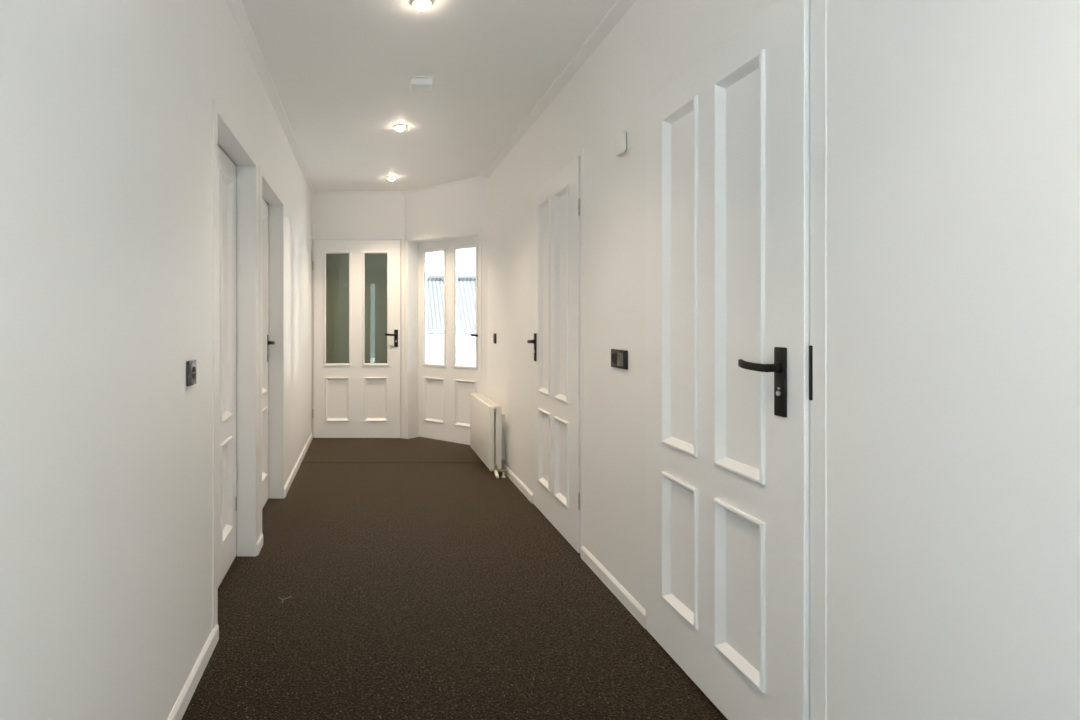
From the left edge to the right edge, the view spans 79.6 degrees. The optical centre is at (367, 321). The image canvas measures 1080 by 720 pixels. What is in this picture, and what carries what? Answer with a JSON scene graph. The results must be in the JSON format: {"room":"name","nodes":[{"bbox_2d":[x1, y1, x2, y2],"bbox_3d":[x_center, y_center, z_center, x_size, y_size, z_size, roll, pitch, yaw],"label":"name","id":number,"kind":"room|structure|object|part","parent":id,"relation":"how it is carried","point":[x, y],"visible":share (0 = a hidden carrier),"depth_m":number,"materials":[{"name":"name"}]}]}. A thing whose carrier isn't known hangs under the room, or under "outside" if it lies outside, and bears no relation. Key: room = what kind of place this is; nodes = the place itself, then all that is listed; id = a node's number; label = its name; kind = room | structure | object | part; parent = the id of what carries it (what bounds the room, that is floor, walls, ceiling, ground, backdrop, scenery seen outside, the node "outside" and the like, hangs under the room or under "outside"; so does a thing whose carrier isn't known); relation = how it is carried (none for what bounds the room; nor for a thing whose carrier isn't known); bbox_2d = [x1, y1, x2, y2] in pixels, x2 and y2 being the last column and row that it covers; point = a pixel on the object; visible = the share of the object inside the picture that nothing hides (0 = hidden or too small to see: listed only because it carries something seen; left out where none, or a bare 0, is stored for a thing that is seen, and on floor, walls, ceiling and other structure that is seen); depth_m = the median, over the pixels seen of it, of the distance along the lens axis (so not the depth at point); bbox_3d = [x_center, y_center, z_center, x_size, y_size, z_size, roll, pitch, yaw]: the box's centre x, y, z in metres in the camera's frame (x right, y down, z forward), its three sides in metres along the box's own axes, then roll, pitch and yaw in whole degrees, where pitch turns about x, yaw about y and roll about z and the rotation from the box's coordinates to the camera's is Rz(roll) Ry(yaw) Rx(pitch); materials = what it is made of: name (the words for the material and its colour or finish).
{"room":"home hallway","nodes":[
{"label":"home hallway","id":0,"kind":"room"},
{"bbox_2d":[0,0,311,719],"bbox_3d":[-0.712,-0.068,3.405,0.280,2.535,5.910,0,0,0],"label":"wall","id":1,"kind":"structure","parent":0,"point":[106,106],"depth_m":1.39,"materials":[{"name":"paint"}]},
{"bbox_2d":[186,360,195,385],"bbox_3d":[-0.565,0.165,1.995,0.014,0.080,0.080,0,0,0],"label":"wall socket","id":2,"kind":"object","parent":1,"relation":"attached to","point":[190,365],"visible":1,"depth_m":1.97,"materials":[{"name":"black plastic"}]},
{"bbox_2d":[167,623,218,719],"bbox_3d":[-0.567,1.168,1.396,0.011,0.064,1.892,0,0,0],"label":"baseboard","id":3,"kind":"structure","parent":1,"relation":"attached to","point":[188,690],"depth_m":2.02,"materials":[{"name":"paint"}]},
{"bbox_2d":[218,145,236,586],"bbox_3d":[-0.660,0.202,2.760,0.096,1.985,0.801,0,0,0],"label":"door","id":4,"kind":"structure","parent":1,"relation":"in","point":[227,498],"depth_m":2.98,"materials":[{"name":"paint"}]},
{"bbox_3d":[-0.693,-0.114,2.922,0.023,1.146,0.222,0,0,0],"label":"panel","id":5,"kind":"part","parent":4,"relation":"part of","materials":[{"name":"paint"}]},
{"bbox_3d":[-0.693,0.786,2.922,0.023,0.446,0.222,0,0,0],"label":"panel","id":6,"kind":"part","parent":4,"relation":"part of","materials":[{"name":"paint"}]},
{"bbox_3d":[-0.669,-0.114,2.922,0.023,1.152,0.228,0,0,0],"label":"panel moulding","id":7,"kind":"part","parent":4,"relation":"part of","materials":[{"name":"paint"}]},
{"bbox_3d":[-0.669,0.786,2.922,0.023,0.452,0.228,0,0,0],"label":"panel moulding","id":8,"kind":"part","parent":4,"relation":"part of","materials":[{"name":"paint"}]},
{"bbox_2d":[213,99,283,628],"bbox_3d":[-0.619,0.188,3.264,0.099,2.025,1.940,0,0,0],"label":"door frame","id":9,"kind":"structure","parent":1,"relation":"attached to","point":[225,135],"depth_m":3.16,"materials":[{"name":"paint"}]},
{"bbox_2d":[256,533,262,555],"bbox_3d":[-0.567,1.168,3.260,0.011,0.064,0.163,0,0,0],"label":"baseboard","id":10,"kind":"structure","parent":1,"relation":"attached to","point":[259,544],"depth_m":3.22,"materials":[{"name":"paint"}]},
{"bbox_2d":[262,198,274,508],"bbox_3d":[-0.660,0.204,3.777,0.096,1.980,0.838,0,0,0],"label":"door","id":11,"kind":"structure","parent":1,"relation":"in","point":[265,207],"depth_m":4.05,"materials":[{"name":"paint"}]},
{"bbox_3d":[-0.693,-0.114,3.949,0.023,1.146,0.240,0,0,0],"label":"panel","id":12,"kind":"part","parent":11,"relation":"part of","materials":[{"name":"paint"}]},
{"bbox_3d":[-0.693,0.786,3.949,0.023,0.446,0.240,0,0,0],"label":"panel","id":13,"kind":"part","parent":11,"relation":"part of","materials":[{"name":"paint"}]},
{"bbox_3d":[-0.669,-0.114,3.949,0.023,1.152,0.246,0,0,0],"label":"panel moulding","id":14,"kind":"part","parent":11,"relation":"part of","materials":[{"name":"paint"}]},
{"bbox_3d":[-0.669,0.786,3.949,0.023,0.452,0.246,0,0,0],"label":"panel moulding","id":15,"kind":"part","parent":11,"relation":"part of","materials":[{"name":"paint"}]},
{"bbox_2d":[226,0,315,193],"bbox_3d":[-0.549,-1.317,3.405,0.046,0.036,5.910,0,0,0],"label":"crown molding","id":16,"kind":"structure","parent":1,"relation":"attached to","point":[236,7],"depth_m":3.33,"materials":[{"name":"paint"}]},
{"bbox_2d":[284,433,311,497],"bbox_3d":[-0.567,1.168,5.267,0.011,0.064,2.106,0,0,0],"label":"baseboard","id":17,"kind":"structure","parent":1,"relation":"attached to","point":[297,465],"depth_m":4.90,"materials":[{"name":"paint"}]},
{"bbox_2d":[326,254,386,362],"bbox_3d":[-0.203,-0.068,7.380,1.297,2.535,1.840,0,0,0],"label":"glass pane","id":18,"kind":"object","parent":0,"point":[337,265],"depth_m":8.20,"materials":[{"name":"glass"}]},
{"bbox_2d":[312,193,404,437],"bbox_3d":[-0.234,-0.068,6.410,1.237,2.535,0.100,0,0,0],"label":"wall","id":19,"kind":"structure","parent":0,"point":[330,212],"depth_m":6.36,"materials":[{"name":"paint"}]},
{"bbox_2d":[312,239,400,437],"bbox_3d":[-0.112,0.177,6.340,0.903,2.034,0.096,0,0,0],"label":"door","id":20,"kind":"structure","parent":19,"relation":"in","point":[356,398],"depth_m":6.35,"materials":[{"name":"paint"}]},
{"bbox_3d":[-0.307,0.796,6.372,0.241,0.446,0.023,0,0,0],"label":"panel","id":21,"kind":"part","parent":20,"relation":"part of","materials":[{"name":"paint"}]},
{"bbox_3d":[-0.307,0.796,6.349,0.247,0.452,0.023,0,0,0],"label":"panel moulding","id":22,"kind":"part","parent":20,"relation":"part of","materials":[{"name":"paint"}]},
{"bbox_3d":[0.086,0.796,6.372,0.236,0.446,0.023,0,0,0],"label":"panel","id":23,"kind":"part","parent":20,"relation":"part of","materials":[{"name":"paint"}]},
{"bbox_3d":[0.086,0.796,6.349,0.242,0.452,0.023,0,0,0],"label":"panel moulding","id":24,"kind":"part","parent":20,"relation":"part of","materials":[{"name":"paint"}]},
{"bbox_3d":[0.292,0.171,6.344,0.040,0.176,0.008,0,0,0],"label":"handle plate","id":25,"kind":"part","parent":20,"relation":"part of","materials":[{"name":"black metal"}]},
{"bbox_2d":[315,191,404,193],"bbox_3d":[-0.075,-1.320,6.356,0.921,0.030,0.008,0,0,0],"label":"crown molding","id":26,"kind":"structure","parent":19,"relation":"attached to","point":[317,192],"depth_m":6.35,"materials":[{"name":"paint"}]},
{"bbox_2d":[241,0,616,190],"bbox_3d":[-1.053,-1.410,2.775,4.594,0.150,11.050,0,0,0],"label":"ceiling","id":27,"kind":"structure","parent":0,"point":[341,71],"depth_m":3.32,"materials":[{"name":"paint"}]},
{"bbox_2d":[387,176,395,180],"bbox_3d":[0.223,-1.319,5.740,0.090,0.033,0.090,0,0,0],"label":"recessed light","id":28,"kind":"object","parent":27,"relation":"in","point":[391,178],"visible":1,"depth_m":5.72,"materials":[{"name":"white glass"}]},
{"bbox_2d":[394,124,406,130],"bbox_3d":[0.224,-1.319,4.240,0.090,0.033,0.090,0,0,0],"label":"recessed light","id":29,"kind":"object","parent":27,"relation":"in","point":[400,127],"visible":1,"depth_m":4.22,"materials":[{"name":"white glass"}]},
{"bbox_3d":[0.224,-1.317,4.240,0.051,0.031,0.051,0,0,0],"label":"bulb","id":30,"kind":"part","parent":29,"relation":"part of","materials":[{"name":"white glass"}]},
{"bbox_2d":[410,76,432,90],"bbox_3d":[0.296,-1.312,3.420,0.120,0.046,0.104,0,0,0],"label":"smoke detector","id":31,"kind":"object","parent":27,"relation":"attached to","point":[417,83],"visible":1,"depth_m":3.37,"materials":[{"name":"white plastic"}]},
{"bbox_2d":[411,0,431,10],"bbox_3d":[0.226,-1.319,2.590,0.090,0.033,0.090,0,0,0],"label":"recessed light","id":32,"kind":"object","parent":27,"relation":"in","point":[421,5],"visible":1,"depth_m":2.58,"materials":[{"name":"white glass"}]},
{"bbox_3d":[0.226,-1.317,2.590,0.051,0.031,0.051,0,0,0],"label":"bulb","id":33,"kind":"part","parent":32,"relation":"part of","materials":[{"name":"white glass"}]},
{"bbox_2d":[405,178,487,436],"bbox_3d":[0.810,-0.068,6.076,1.003,2.535,0.200,0,0,45],"label":"wall","id":34,"kind":"structure","parent":0,"point":[460,206],"depth_m":5.87,"materials":[{"name":"paint"}]},
{"bbox_2d":[312,227,481,438],"bbox_3d":[0.279,0.140,6.098,0.839,2.120,1.657,0,0,-45],"label":"door frame","id":35,"kind":"structure","parent":34,"relation":"attached to","point":[411,242],"depth_m":6.36,"materials":[{"name":"paint"}]},
{"bbox_2d":[405,176,484,193],"bbox_3d":[0.737,-1.322,6.003,1.003,0.026,0.008,0,0,45],"label":"crown molding","id":36,"kind":"structure","parent":34,"relation":"attached to","point":[479,177],"depth_m":5.99,"materials":[{"name":"paint"}]},
{"bbox_2d":[418,236,477,444],"bbox_3d":[0.818,0.180,6.142,0.096,2.028,0.880,0,0,-45],"label":"door","id":37,"kind":"structure","parent":34,"relation":"in","point":[444,390],"depth_m":6.18,"materials":[{"name":"paint"}]},
{"bbox_3d":[0.677,0.796,6.296,0.023,0.452,0.260,0,0,-45],"label":"panel moulding","id":38,"kind":"part","parent":37,"relation":"part of","materials":[{"name":"paint"}]},
{"bbox_3d":[0.694,0.796,6.312,0.254,0.446,0.023,0,0,45],"label":"panel","id":39,"kind":"part","parent":37,"relation":"part of","materials":[{"name":"paint"}]},
{"bbox_3d":[0.951,0.796,6.022,0.023,0.452,0.254,0,0,-45],"label":"panel moulding","id":40,"kind":"part","parent":37,"relation":"part of","materials":[{"name":"paint"}]},
{"bbox_3d":[0.967,0.796,6.039,0.248,0.446,0.023,0,0,45],"label":"panel","id":41,"kind":"part","parent":37,"relation":"part of","materials":[{"name":"paint"}]},
{"bbox_2d":[181,437,727,719],"bbox_3d":[-1.053,1.260,2.775,4.594,0.120,11.050,0,0,0],"label":"floor","id":42,"kind":"structure","parent":0,"point":[422,582],"depth_m":2.51,"materials":[{"name":"carpet"}]},
{"bbox_2d":[488,0,1079,719],"bbox_3d":[1.169,-0.068,1.526,0.150,2.535,8.251,0,0,0],"label":"wall","id":43,"kind":"structure","parent":0,"point":[953,126],"depth_m":1.24,"materials":[{"name":"paint"}]},
{"bbox_2d":[470,393,505,477],"bbox_3d":[1.017,0.928,5.195,0.152,0.544,0.990,0,0,0],"label":"radiator","id":44,"kind":"object","parent":43,"relation":"attached to","point":[487,420],"visible":1,"depth_m":4.93,"materials":[{"name":"metal"}]},
{"bbox_3d":[0.962,0.903,5.245,0.042,0.490,0.890,0,0,0],"label":"panel","id":45,"kind":"part","parent":44,"relation":"part of","materials":[{"name":"metal"}]},
{"bbox_2d":[472,393,499,410],"bbox_3d":[0.992,0.674,5.241,0.078,0.038,0.874,0,0,0],"label":"grille","id":46,"kind":"object","parent":44,"relation":"attached to","point":[480,400],"depth_m":5.10,"materials":[{"name":"metal"}]},
{"bbox_3d":[1.018,0.905,5.245,0.046,0.486,0.870,0,0,0],"label":"panel","id":47,"kind":"part","parent":44,"relation":"part of","materials":[{"name":"metal"}]},
{"bbox_2d":[493,333,495,343],"bbox_3d":[1.087,0.145,5.300,0.015,0.086,0.080,0,0,0],"label":"light switch","id":48,"kind":"object","parent":43,"relation":"attached to","point":[494,334],"visible":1,"depth_m":5.27,"materials":[{"name":"black plastic"}]},
{"bbox_2d":[502,462,532,503],"bbox_3d":[1.089,1.168,4.862,0.011,0.064,1.554,0,0,0],"label":"baseboard","id":49,"kind":"structure","parent":43,"relation":"attached to","point":[519,484],"depth_m":4.45,"materials":[{"name":"paint"}]},
{"bbox_2d":[527,157,579,552],"bbox_3d":[1.077,0.172,3.624,0.096,2.044,0.884,0,0,0],"label":"door","id":50,"kind":"structure","parent":43,"relation":"in","point":[556,203],"depth_m":3.56,"materials":[{"name":"paint"}]},
{"bbox_3d":[1.081,0.166,4.000,0.008,0.180,0.042,0,0,0],"label":"handle plate","id":51,"kind":"part","parent":50,"relation":"part of","materials":[{"name":"black metal"}]},
{"bbox_3d":[1.087,-0.148,3.800,0.023,1.182,0.234,0,0,0],"label":"panel moulding","id":52,"kind":"part","parent":50,"relation":"part of","materials":[{"name":"paint"}]},
{"bbox_3d":[1.087,0.777,3.800,0.023,0.460,0.234,0,0,0],"label":"panel moulding","id":53,"kind":"part","parent":50,"relation":"part of","materials":[{"name":"paint"}]},
{"bbox_3d":[1.110,-0.148,3.800,0.023,1.176,0.228,0,0,0],"label":"panel","id":54,"kind":"part","parent":50,"relation":"part of","materials":[{"name":"paint"}]},
{"bbox_3d":[1.110,0.777,3.800,0.023,0.454,0.228,0,0,0],"label":"panel","id":55,"kind":"part","parent":50,"relation":"part of","materials":[{"name":"paint"}]},
{"bbox_3d":[1.087,-0.148,3.461,0.023,1.182,0.234,0,0,0],"label":"panel moulding","id":56,"kind":"part","parent":50,"relation":"part of","materials":[{"name":"paint"}]},
{"bbox_3d":[1.087,0.777,3.461,0.023,0.460,0.234,0,0,0],"label":"panel moulding","id":57,"kind":"part","parent":50,"relation":"part of","materials":[{"name":"paint"}]},
{"bbox_3d":[1.110,-0.148,3.461,0.023,1.176,0.228,0,0,0],"label":"panel","id":58,"kind":"part","parent":50,"relation":"part of","materials":[{"name":"paint"}]},
{"bbox_3d":[1.110,0.777,3.461,0.023,0.454,0.228,0,0,0],"label":"panel","id":59,"kind":"part","parent":50,"relation":"part of","materials":[{"name":"paint"}]},
{"bbox_2d":[533,148,582,555],"bbox_3d":[1.095,0.160,3.613,0.007,2.081,0.938,0,0,0],"label":"door frame","id":60,"kind":"structure","parent":43,"relation":"attached to","point":[579,153],"depth_m":3.16,"materials":[{"name":"paint"}]},
{"bbox_2d":[481,0,636,177],"bbox_3d":[1.066,-1.320,1.526,0.056,0.030,8.251,0,0,0],"label":"crown molding","id":61,"kind":"structure","parent":43,"relation":"attached to","point":[620,8],"depth_m":3.28,"materials":[{"name":"paint"}]},
{"bbox_2d":[581,546,645,628],"bbox_3d":[1.089,1.168,2.785,0.011,0.064,0.730,0,0,0],"label":"baseboard","id":62,"kind":"structure","parent":43,"relation":"attached to","point":[613,585],"depth_m":2.71,"materials":[{"name":"paint"}]},
{"bbox_2d":[611,349,627,369],"bbox_3d":[1.086,0.162,2.682,0.016,0.080,0.160,0,0,0],"label":"switch plate","id":63,"kind":"object","parent":43,"relation":"attached to","point":[619,358],"visible":1,"depth_m":2.65,"materials":[{"name":"black plastic"}]},
{"bbox_2d":[614,131,626,155],"bbox_3d":[1.081,-0.761,2.652,0.027,0.092,0.088,0,0,0],"label":"wall plate","id":64,"kind":"object","parent":43,"relation":"attached to","point":[620,140],"visible":1,"depth_m":2.63,"materials":[{"name":"plastic"}]},
{"bbox_2d":[646,0,809,719],"bbox_3d":[1.071,0.172,1.976,0.096,2.044,0.886,0,0,0],"label":"door","id":65,"kind":"structure","parent":43,"relation":"in","point":[728,139],"depth_m":1.83,"materials":[{"name":"paint"}]},
{"bbox_3d":[1.081,-0.148,2.141,0.023,1.182,0.236,0,0,0],"label":"panel moulding","id":66,"kind":"part","parent":65,"relation":"part of","materials":[{"name":"paint"}]},
{"bbox_3d":[1.081,0.777,2.141,0.023,0.460,0.236,0,0,0],"label":"panel moulding","id":67,"kind":"part","parent":65,"relation":"part of","materials":[{"name":"paint"}]},
{"bbox_3d":[1.103,-0.148,2.141,0.023,1.176,0.230,0,0,0],"label":"panel","id":68,"kind":"part","parent":65,"relation":"part of","materials":[{"name":"paint"}]},
{"bbox_3d":[1.103,0.777,2.141,0.023,0.454,0.230,0,0,0],"label":"panel","id":69,"kind":"part","parent":65,"relation":"part of","materials":[{"name":"paint"}]},
{"bbox_3d":[1.081,-0.148,1.800,0.023,1.182,0.236,0,0,0],"label":"panel moulding","id":70,"kind":"part","parent":65,"relation":"part of","materials":[{"name":"paint"}]},
{"bbox_3d":[1.081,0.777,1.800,0.023,0.460,0.236,0,0,0],"label":"panel moulding","id":71,"kind":"part","parent":65,"relation":"part of","materials":[{"name":"paint"}]},
{"bbox_3d":[1.103,-0.148,1.800,0.023,1.176,0.230,0,0,0],"label":"panel","id":72,"kind":"part","parent":65,"relation":"part of","materials":[{"name":"paint"}]},
{"bbox_3d":[1.103,0.777,1.800,0.023,0.454,0.230,0,0,0],"label":"panel","id":73,"kind":"part","parent":65,"relation":"part of","materials":[{"name":"paint"}]},
{"bbox_3d":[1.047,0.119,1.664,0.048,0.030,0.128,0,0,0],"label":"lever","id":74,"kind":"part","parent":65,"relation":"part of","materials":[{"name":"black metal"}]},
{"bbox_3d":[1.075,0.157,1.614,0.008,0.180,0.042,0,0,0],"label":"handle plate","id":75,"kind":"part","parent":65,"relation":"part of","materials":[{"name":"black metal"}]},
{"bbox_2d":[647,0,826,719],"bbox_3d":[1.093,0.156,1.948,0.010,2.088,0.941,0,0,0],"label":"door frame","id":76,"kind":"structure","parent":43,"relation":"attached to","point":[818,8],"depth_m":1.50,"materials":[{"name":"paint"}]},
{"bbox_3d":[1.091,0.127,1.525,0.004,0.135,0.010,0,0,0],"label":"strike plate","id":77,"kind":"part","parent":76,"relation":"part of","materials":[{"name":"black metal"}]},
{"label":"outside","id":78,"kind":"structure","parent":0,"visible":0},
{"bbox_3d":[0.000,4.300,0.000,120.000,0.200,120.000,0,0,0],"label":"ground","id":79,"kind":"structure","parent":78,"visible":0},
{"bbox_2d":[427,275,475,365],"bbox_3d":[2.600,1.345,21.140,13.000,5.710,5.720,0,0,0],"label":"neighbouring house","id":80,"kind":"structure","parent":79,"relation":"on","point":[466,289],"depth_m":18.72,"materials":[{"name":"tile"}]}
]}

